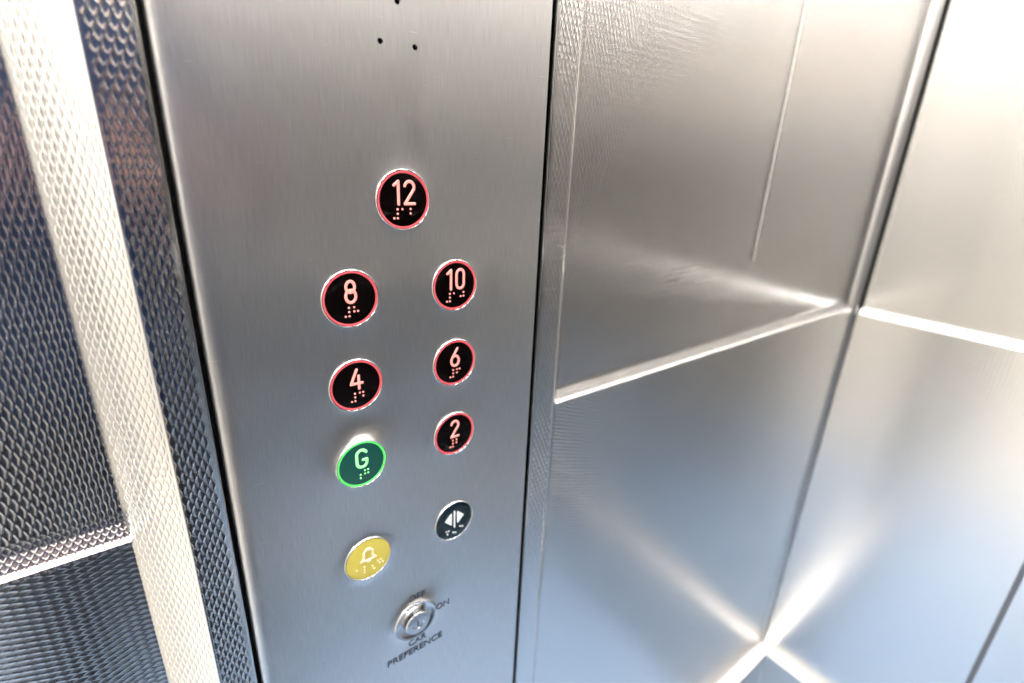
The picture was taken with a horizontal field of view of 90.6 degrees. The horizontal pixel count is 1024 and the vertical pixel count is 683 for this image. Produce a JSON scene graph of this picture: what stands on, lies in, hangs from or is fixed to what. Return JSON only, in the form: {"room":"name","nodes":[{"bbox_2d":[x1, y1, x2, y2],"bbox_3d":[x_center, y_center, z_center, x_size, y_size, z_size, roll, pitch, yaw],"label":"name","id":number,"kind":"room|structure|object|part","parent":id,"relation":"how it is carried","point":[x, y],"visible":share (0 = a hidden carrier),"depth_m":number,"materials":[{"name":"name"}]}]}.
{"room":"elevator interior","nodes":[
{"label":"elevator interior","id":0,"kind":"room"},
{"bbox_2d":[0,0,930,682],"bbox_3d":[-0.075,0.024,0.361,1.631,2.205,0.053,-12,24,-35],"label":"wall","id":1,"kind":"structure","parent":0,"point":[696,374],"depth_m":0.54,"materials":[{"name":"silver metal"}]},
{"bbox_2d":[0,0,257,682],"bbox_3d":[-0.186,0.053,0.266,0.054,2.205,0.023,-5,21,-20],"label":"trim","id":2,"kind":"structure","parent":1,"relation":"attached to","point":[76,71],"depth_m":0.23,"materials":[{"name":"silver metal"}]},
{"bbox_2d":[135,0,415,682],"bbox_3d":[-0.078,0.029,0.346,0.235,2.205,0.006,-12,25,-36],"label":"trim","id":3,"kind":"structure","parent":1,"relation":"attached to","point":[138,2],"depth_m":0.25,"materials":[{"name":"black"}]},
{"bbox_2d":[140,0,552,682],"bbox_3d":[-0.071,0.033,0.337,0.219,2.194,0.014,-12,25,-36],"label":"control panel","id":4,"kind":"object","parent":1,"relation":"attached to","point":[359,216],"visible":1,"depth_m":0.31,"materials":[{"name":"metal"}]},
{"bbox_2d":[513,0,587,682],"bbox_3d":[0.028,0.006,0.424,0.043,2.205,0.026,-12,25,-36],"label":"trim","id":5,"kind":"structure","parent":1,"relation":"attached to","point":[569,17],"depth_m":0.39,"materials":[{"name":"silver metal"}]},
{"bbox_3d":[-0.115,0.924,0.685,1.631,0.290,0.052,-12,24,-35],"label":"skirting","id":6,"kind":"part","parent":1,"relation":"part of","materials":[{"name":"metal"}]},
{"bbox_2d":[753,0,807,260],"bbox_3d":[0.315,-0.596,0.437,0.002,1.059,0.004,-12,25,-36],"label":"trim","id":7,"kind":"structure","parent":1,"relation":"attached to","point":[806,1],"depth_m":0.56,"materials":[{"name":"metal"}]},
{"bbox_2d":[760,0,950,641],"bbox_3d":[0.571,-0.116,0.828,0.019,2.205,0.016,-4,21,-18],"label":"trim","id":8,"kind":"structure","parent":1,"relation":"attached to","point":[936,6],"depth_m":0.79,"materials":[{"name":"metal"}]},
{"bbox_2d":[759,0,1023,682],"bbox_3d":[0.842,0.009,0.514,0.052,2.205,0.847,-12,25,-36],"label":"wall","id":9,"kind":"structure","parent":0,"point":[906,553],"depth_m":0.79,"materials":[{"name":"silver metal"}]},
{"bbox_3d":[0.802,0.909,0.839,0.052,0.290,0.847,-12,25,-36],"label":"skirting","id":10,"kind":"part","parent":9,"relation":"part of","materials":[{"name":"metal"}]},
{"bbox_3d":[0.871,-0.484,0.342,0.006,1.159,0.847,-12,25,-36],"label":"panel","id":11,"kind":"part","parent":9,"relation":"part of","materials":[{"name":"silver metal"}]},
{"bbox_2d":[965,562,1023,682],"bbox_3d":[0.742,0.387,0.757,0.001,0.742,0.007,-12,25,-36],"label":"trim","id":12,"kind":"structure","parent":9,"relation":"attached to","point":[1020,575],"depth_m":0.77,"materials":[{"name":"grey metal"}]}
]}

